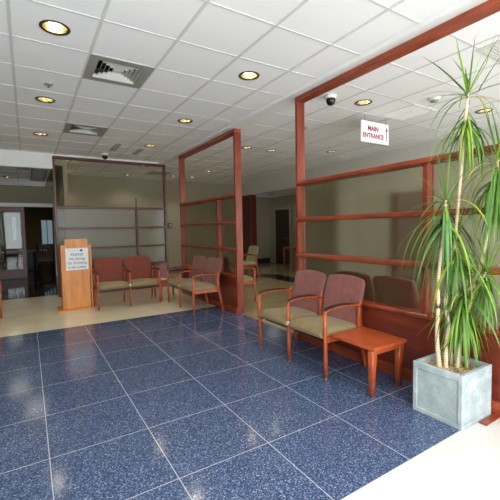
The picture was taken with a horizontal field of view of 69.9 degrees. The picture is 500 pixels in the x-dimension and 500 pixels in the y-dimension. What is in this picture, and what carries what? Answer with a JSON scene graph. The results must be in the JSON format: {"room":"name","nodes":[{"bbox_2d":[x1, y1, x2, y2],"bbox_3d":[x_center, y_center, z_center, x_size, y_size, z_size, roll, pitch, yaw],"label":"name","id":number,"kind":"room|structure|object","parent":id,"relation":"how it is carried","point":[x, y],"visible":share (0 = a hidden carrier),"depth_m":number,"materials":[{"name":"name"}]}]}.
{"room":"hospital interior","nodes":[
{"label":"hospital interior","id":0,"kind":"room"},
{"bbox_2d":[0,166,50,186],"bbox_3d":[-6.611,-1.814,8.529,3.120,0.007,4.200,-3,4,-32],"label":"ceiling","id":1,"kind":"structure","parent":0,"point":[20,177],"depth_m":9.21,"materials":[{"name":"tile"}]},
{"bbox_2d":[30,168,47,181],"bbox_3d":[-5.302,-1.860,8.958,0.320,0.010,2.250,-3,4,-32],"label":"ceiling vent","id":2,"kind":"object","parent":1,"relation":"in","point":[36,174],"visible":1,"depth_m":8.76,"materials":[{"name":"grey metal"}]},
{"bbox_2d":[0,149,52,168],"bbox_3d":[-5.507,-0.532,6.767,3.220,3.250,0.100,-3,4,-32],"label":"wall","id":3,"kind":"structure","parent":0,"point":[8,158],"depth_m":7.25,"materials":[{"name":"white paint"}]},
{"bbox_2d":[52,154,165,164],"bbox_3d":[-3.096,-2.068,8.193,2.520,0.056,0.100,-3,4,-32],"label":"trim","id":4,"kind":"structure","parent":3,"relation":"attached to","point":[52,154],"depth_m":8.02,"materials":[{"name":"white paint"}]},
{"bbox_2d":[0,207,54,266],"bbox_3d":[-7.858,-0.556,13.296,5.900,2.600,5.100,-3,4,-32],"label":"wall","id":5,"kind":"structure","parent":0,"point":[32,215],"depth_m":15.12,"materials":[{"name":"black"}]},
{"bbox_2d":[11,216,17,240],"bbox_3d":[-9.855,-0.896,14.966,0.180,1.050,0.110,-3,4,-32],"label":"window","id":6,"kind":"structure","parent":5,"relation":"in","point":[13,218],"depth_m":14.95,"materials":[{"name":"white glass"}]},
{"bbox_2d":[40,219,53,244],"bbox_3d":[-8.841,-0.778,15.603,0.480,1.100,0.110,-3,4,-32],"label":"window","id":7,"kind":"structure","parent":5,"relation":"in","point":[47,233],"depth_m":15.59,"materials":[{"name":"clear glass"}]},
{"bbox_2d":[0,185,56,275],"bbox_3d":[-6.582,-0.775,11.121,5.800,3.250,0.080,-3,4,-32],"label":"wall","id":8,"kind":"structure","parent":0,"point":[8,193],"depth_m":10.93,"materials":[{"name":"beige paint"}]},
{"bbox_2d":[0,207,27,278],"bbox_3d":[-7.431,-0.200,10.576,1.370,2.140,0.084,-3,4,-32],"label":"door","id":9,"kind":"structure","parent":8,"relation":"in","point":[11,273],"depth_m":10.86,"materials":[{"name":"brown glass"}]},
{"bbox_2d":[0,203,52,206],"bbox_3d":[-7.603,-1.321,10.364,3.320,0.110,0.080,-3,4,-32],"label":"trim","id":10,"kind":"structure","parent":8,"relation":"attached to","point":[1,204],"depth_m":10.82,"materials":[{"name":"grey paint"}]},
{"bbox_2d":[45,159,68,205],"bbox_3d":[-5.151,-0.703,9.503,0.280,3.250,4.180,-3,4,-32],"label":"wall","id":11,"kind":"structure","parent":0,"point":[60,165],"depth_m":8.10,"materials":[{"name":"beige paint"}]},
{"bbox_2d":[71,67,139,130],"bbox_3d":[-1.981,-2.354,8.496,11.200,0.050,20.500,-3,4,-32],"label":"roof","id":12,"kind":"structure","parent":0,"point":[97,70],"depth_m":4.17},
{"bbox_2d":[67,175,233,267],"bbox_3d":[-2.984,-0.883,11.834,6.030,3.250,0.100,-3,4,-32],"label":"wall","id":13,"kind":"structure","parent":0,"point":[92,191],"depth_m":11.51,"materials":[{"name":"beige paint"}]},
{"bbox_2d":[0,0,461,161],"bbox_3d":[-1.202,-1.808,3.184,4.080,0.007,10.420,-3,4,-32],"label":"ceiling","id":14,"kind":"structure","parent":0,"point":[198,50],"depth_m":3.40,"materials":[{"name":"tile"}]},
{"bbox_2d":[33,132,47,135],"bbox_3d":[-3.495,-1.991,5.968,0.226,0.125,0.226,-3,4,-32],"label":"ceiling light","id":15,"kind":"object","parent":14,"relation":"attached to","point":[34,133],"visible":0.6,"depth_m":6.04,"materials":[{"name":"beige"}]},
{"bbox_2d":[35,96,55,102],"bbox_3d":[-2.534,-1.915,4.424,0.226,0.125,0.226,-3,4,-32],"label":"ceiling light","id":16,"kind":"object","parent":14,"relation":"attached to","point":[43,99],"visible":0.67,"depth_m":4.48,"materials":[{"name":"beige"}]},
{"bbox_2d":[44,82,52,87],"bbox_3d":[-2.229,-1.822,3.962,0.092,0.039,0.092,-3,4,-32],"label":"sprinkler","id":17,"kind":"object","parent":14,"relation":"attached to","point":[47,84],"visible":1,"depth_m":3.95,"materials":[{"name":"grey metal"}]},
{"bbox_2d":[39,20,70,35],"bbox_3d":[-1.567,-1.839,2.871,0.226,0.125,0.226,-3,4,-32],"label":"ceiling light","id":18,"kind":"object","parent":14,"relation":"attached to","point":[52,27],"visible":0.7,"depth_m":2.93,"materials":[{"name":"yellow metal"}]},
{"bbox_2d":[63,123,107,136],"bbox_3d":[-2.662,-1.991,5.778,0.602,0.116,0.602,-3,4,-32],"label":"ceiling vent","id":19,"kind":"object","parent":14,"relation":"in","point":[85,130],"visible":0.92,"depth_m":5.83,"materials":[{"name":"metal"}]},
{"bbox_2d":[101,153,107,159],"bbox_3d":[-3.068,-1.977,7.567,0.144,0.124,0.144,-3,4,-32],"label":"security camera","id":20,"kind":"object","parent":14,"relation":"attached to","point":[104,155],"visible":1,"depth_m":7.52,"materials":[{"name":"white plastic"}]},
{"bbox_2d":[110,143,121,150],"bbox_3d":[-2.634,-2.009,7.016,0.100,0.010,0.650,-3,4,-32],"label":"ceiling vent","id":21,"kind":"object","parent":14,"relation":"in","point":[116,146],"visible":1,"depth_m":7.00,"materials":[{"name":"grey metal"}]},
{"bbox_2d":[82,54,154,88],"bbox_3d":[-1.373,-1.890,3.708,0.602,0.116,0.602,-3,4,-32],"label":"ceiling vent","id":22,"kind":"object","parent":14,"relation":"in","point":[118,67],"visible":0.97,"depth_m":3.74,"materials":[{"name":"grey metal"}]},
{"bbox_2d":[133,148,143,154],"bbox_3d":[-2.319,-2.039,7.417,0.100,0.010,0.600,-3,4,-32],"label":"ceiling vent","id":23,"kind":"object","parent":14,"relation":"in","point":[139,150],"visible":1,"depth_m":7.39,"materials":[{"name":"grey metal"}]},
{"bbox_2d":[178,119,192,122],"bbox_3d":[-0.978,-2.002,5.389,0.226,0.125,0.226,-3,4,-32],"label":"ceiling light","id":24,"kind":"object","parent":14,"relation":"attached to","point":[179,120],"visible":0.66,"depth_m":5.46,"materials":[{"name":"beige"}]},
{"bbox_2d":[239,71,259,79],"bbox_3d":[-0.011,-1.926,3.836,0.226,0.125,0.226,-3,4,-32],"label":"ceiling light","id":25,"kind":"object","parent":14,"relation":"attached to","point":[247,75],"visible":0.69,"depth_m":3.90,"materials":[{"name":"beige"}]},
{"bbox_2d":[159,0,487,164],"bbox_3d":[0.646,-1.903,4.317,0.260,0.056,10.400,-3,4,-32],"label":"trim","id":26,"kind":"structure","parent":14,"relation":"attached to","point":[288,100],"depth_m":3.71,"materials":[{"name":"white paint"}]},
{"bbox_2d":[0,262,499,499],"bbox_3d":[-1.920,0.955,8.695,11.000,0.080,20.300,-3,4,-32],"label":"floor","id":27,"kind":"structure","parent":0,"point":[150,399],"depth_m":2.71,"materials":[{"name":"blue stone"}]},
{"bbox_2d":[0,282,1,318],"bbox_3d":[-4.168,0.704,5.451,0.617,0.900,0.592,-3,4,-32],"label":"chair","id":28,"kind":"object","parent":27,"relation":"on","point":[0,282],"visible":1,"depth_m":5.83,"materials":[{"name":"brown wood"}]},
{"bbox_2d":[0,246,6,269],"bbox_3d":[-7.918,0.371,11.209,0.476,1.003,0.420,2,5,41],"label":"dining chair","id":29,"kind":"object","parent":27,"relation":"on","point":[1,247],"visible":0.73,"depth_m":11.18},
{"bbox_2d":[26,251,37,267],"bbox_3d":[-8.802,0.362,14.463,0.480,0.660,0.440,-3,4,-32],"label":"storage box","id":30,"kind":"object","parent":27,"relation":"on","point":[30,263],"visible":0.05,"depth_m":14.27,"materials":[{"name":"blue plastic"}]},
{"bbox_2d":[21,249,46,271],"bbox_3d":[-7.801,0.384,12.964,0.800,0.760,0.700,-3,4,-32],"label":"dining table","id":31,"kind":"object","parent":27,"relation":"on","point":[33,251],"visible":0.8,"depth_m":12.92,"materials":[{"name":"black wood"}]},
{"bbox_2d":[35,244,51,272],"bbox_3d":[-7.229,0.278,12.549,0.476,1.003,0.420,-3,4,-32],"label":"dining chair","id":32,"kind":"object","parent":27,"relation":"on","point":[35,244],"visible":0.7,"depth_m":12.31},
{"bbox_2d":[37,244,54,274],"bbox_3d":[-6.781,0.308,11.912,0.420,1.003,0.476,-3,4,-23],"label":"dining chair","id":33,"kind":"object","parent":27,"relation":"on","point":[43,245],"visible":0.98,"depth_m":11.73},
{"bbox_2d":[57,239,94,311],"bbox_3d":[-3.212,0.433,6.533,0.580,1.268,0.460,-3,4,-32],"label":"podium","id":34,"kind":"object","parent":27,"relation":"on","point":[77,285],"visible":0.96,"depth_m":6.41,"materials":[{"name":"brown wood"}]},
{"bbox_2d":[65,248,88,270],"bbox_3d":[-3.088,0.161,6.391,0.364,0.390,0.006,-3,4,-32],"label":"notice","id":35,"kind":"object","parent":34,"relation":"attached to","point":[76,258],"visible":1,"depth_m":6.39,"materials":[{"name":"white paper"}]},
{"bbox_2d":[52,156,168,296],"bbox_3d":[-3.104,-0.540,8.254,2.445,3.000,0.115,-3,4,-32],"label":"screen","id":36,"kind":"object","parent":27,"relation":"on","point":[118,232],"visible":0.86,"depth_m":8.28,"materials":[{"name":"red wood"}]},
{"bbox_2d":[92,256,160,310],"bbox_3d":[-2.348,0.589,6.806,1.142,0.900,0.617,-3,4,-32],"label":"chair","id":37,"kind":"object","parent":27,"relation":"on","point":[109,274],"visible":1,"depth_m":6.83,"materials":[{"name":"brown wood"}]},
{"bbox_2d":[153,276,177,300],"bbox_3d":[-1.698,0.786,7.352,0.460,0.410,0.480,-3,4,-32],"label":"side table","id":38,"kind":"object","parent":27,"relation":"on","point":[170,277],"visible":0.42,"depth_m":7.40,"materials":[{"name":"brown wood"}]},
{"bbox_2d":[166,255,223,314],"bbox_3d":[-1.020,0.581,6.533,0.617,0.900,1.282,-3,4,-32],"label":"chair","id":39,"kind":"object","parent":27,"relation":"on","point":[204,273],"visible":1,"depth_m":6.38,"materials":[{"name":"brown wood"}]},
{"bbox_2d":[179,128,243,313],"bbox_3d":[-0.839,-0.498,6.869,0.148,3.000,2.480,-3,4,-32],"label":"screen","id":40,"kind":"object","parent":27,"relation":"on","point":[210,227],"visible":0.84,"depth_m":6.37,"materials":[{"name":"red wood"}]},
{"bbox_2d":[243,266,255,300],"bbox_3d":[-0.296,0.539,7.010,0.617,0.900,0.602,-3,4,-32],"label":"chair","id":41,"kind":"object","parent":27,"relation":"on","point":[247,279],"visible":0.21,"depth_m":6.89,"materials":[{"name":"brown wood"}]},
{"bbox_2d":[243,246,259,276],"bbox_3d":[-0.109,0.335,10.352,0.617,0.900,0.592,-3,4,-32],"label":"chair","id":42,"kind":"object","parent":27,"relation":"on","point":[251,257],"visible":0.65,"depth_m":10.27,"materials":[{"name":"beige fabric"}]},
{"bbox_2d":[283,246,296,269],"bbox_3d":[1.482,0.273,12.076,0.500,0.750,0.600,-3,4,-32],"label":"side table","id":43,"kind":"object","parent":27,"relation":"on","point":[292,247],"visible":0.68,"depth_m":11.90,"materials":[{"name":"brown wood"}]},
{"bbox_2d":[258,270,406,397],"bbox_3d":[0.768,0.721,3.672,0.617,0.900,1.619,-3,4,-32],"label":"chair","id":44,"kind":"object","parent":27,"relation":"on","point":[337,316],"visible":1,"depth_m":3.64,"materials":[{"name":"brown wood"}]},
{"bbox_2d":[295,0,499,415],"bbox_3d":[1.519,-0.314,3.082,0.148,3.000,3.410,-3,4,-32],"label":"screen","id":45,"kind":"object","parent":27,"relation":"on","point":[353,223],"visible":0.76,"depth_m":3.38,"materials":[{"name":"red wood"}]},
{"bbox_2d":[393,36,499,430],"bbox_3d":[1.447,-0.149,2.448,0.632,2.751,0.961,-3,4,-32],"label":"potted plant","id":46,"kind":"object","parent":27,"relation":"on","point":[450,388],"visible":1,"depth_m":2.56,"materials":[{"name":"green plant"}]},
{"bbox_2d":[479,413,499,425],"bbox_3d":[1.716,1.212,2.557,0.210,0.012,0.050,-3,4,-32],"label":"trim","id":47,"kind":"structure","parent":27,"relation":"on","point":[493,417],"depth_m":2.55,"materials":[{"name":"red wood"}]},
{"bbox_2d":[256,197,270,261],"bbox_3d":[0.134,-1.081,14.178,1.550,3.250,0.100,-3,4,-32],"label":"wall","id":48,"kind":"structure","parent":0,"point":[262,204],"depth_m":14.38,"materials":[{"name":"beige paint"}]},
{"bbox_2d":[257,258,269,262],"bbox_3d":[0.223,0.446,14.237,1.400,0.190,0.020,-3,4,-32],"label":"baseboard","id":49,"kind":"structure","parent":48,"relation":"attached to","point":[261,260],"depth_m":14.43,"materials":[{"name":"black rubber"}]},
{"bbox_2d":[256,188,295,197],"bbox_3d":[1.620,-1.986,11.698,1.550,0.060,5.700,-3,4,-32],"label":"ceiling","id":50,"kind":"structure","parent":0,"point":[292,191],"depth_m":12.79,"materials":[{"name":"tile"}]},
{"bbox_2d":[67,11,499,183],"bbox_3d":[0.469,-2.006,5.971,6.230,0.007,13.400,-3,4,-32],"label":"ceiling","id":51,"kind":"structure","parent":0,"point":[407,80],"depth_m":5.50,"materials":[{"name":"tile"}]},
{"bbox_2d":[147,171,172,174],"bbox_3d":[-2.613,-2.206,10.290,0.600,0.010,0.600,-3,4,-32],"label":"ceiling vent","id":52,"kind":"object","parent":51,"relation":"in","point":[151,172],"visible":0.91,"depth_m":10.28,"materials":[{"name":"grey metal"}]},
{"bbox_2d":[325,93,336,105],"bbox_3d":[1.006,-1.865,4.461,0.144,0.124,0.144,-3,4,-32],"label":"security camera","id":53,"kind":"object","parent":51,"relation":"attached to","point":[330,98],"visible":1,"depth_m":4.42,"materials":[{"name":"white plastic"}]},
{"bbox_2d":[355,99,371,105],"bbox_3d":[1.501,-2.008,4.734,0.226,0.125,0.226,-3,4,-32],"label":"ceiling light","id":54,"kind":"object","parent":51,"relation":"attached to","point":[366,101],"visible":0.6,"depth_m":4.80,"materials":[{"name":"beige"}]},
{"bbox_2d":[360,114,388,145],"bbox_3d":[1.870,-1.790,5.356,0.610,0.404,0.028,-3,4,-32],"label":"hanging sign","id":55,"kind":"object","parent":51,"relation":"hanging from","point":[375,133],"visible":1,"depth_m":5.33,"materials":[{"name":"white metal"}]},
{"bbox_2d":[379,104,436,120],"bbox_3d":[2.293,-1.990,5.197,0.550,0.010,0.560,-3,4,-32],"label":"ceiling light","id":56,"kind":"object","parent":51,"relation":"in","point":[411,108],"visible":1,"depth_m":5.17,"materials":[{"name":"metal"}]},
{"bbox_2d":[428,96,440,102],"bbox_3d":[2.379,-1.933,4.616,0.140,0.056,0.140,-3,4,-32],"label":"smoke detector","id":57,"kind":"object","parent":51,"relation":"attached to","point":[433,99],"visible":0.91,"depth_m":4.58,"materials":[{"name":"white plastic"}]},
{"bbox_2d":[474,108,492,113],"bbox_3d":[3.380,-2.069,5.174,0.226,0.125,0.226,-3,4,-32],"label":"ceiling light","id":58,"kind":"object","parent":51,"relation":"attached to","point":[480,111],"visible":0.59,"depth_m":5.24,"materials":[{"name":"beige"}]},
{"bbox_2d":[476,40,499,61],"bbox_3d":[2.801,-1.892,3.425,1.220,0.010,0.610,-3,4,-32],"label":"ceiling vent","id":59,"kind":"object","parent":51,"relation":"in","point":[495,51],"visible":0.95,"depth_m":3.37,"materials":[{"name":"metal"}]},
{"bbox_2d":[270,194,296,265],"bbox_3d":[1.694,-0.965,11.765,1.650,3.250,5.850,-3,4,-32],"label":"wall","id":60,"kind":"structure","parent":0,"point":[289,200],"depth_m":13.77,"materials":[{"name":"beige paint"}]},
{"bbox_2d":[274,206,292,264],"bbox_3d":[1.242,-0.552,13.785,0.131,2.200,1.080,-3,4,-32],"label":"door","id":61,"kind":"structure","parent":60,"relation":"in","point":[282,216],"depth_m":13.74,"materials":[{"name":"wood"}]},
{"bbox_2d":[242,125,499,195],"bbox_3d":[3.196,-0.747,7.700,0.100,3.250,13.550,-3,4,-32],"label":"wall","id":62,"kind":"structure","parent":0,"point":[421,150],"depth_m":8.37,"materials":[{"name":"beige paint"}]},
{"bbox_2d":[242,195,256,267],"bbox_3d":[-0.043,-0.670,12.979,0.250,2.580,0.680,-3,4,-32],"label":"trim","id":63,"kind":"structure","parent":62,"relation":"attached to","point":[249,219],"depth_m":12.73,"materials":[{"name":"red wood"}]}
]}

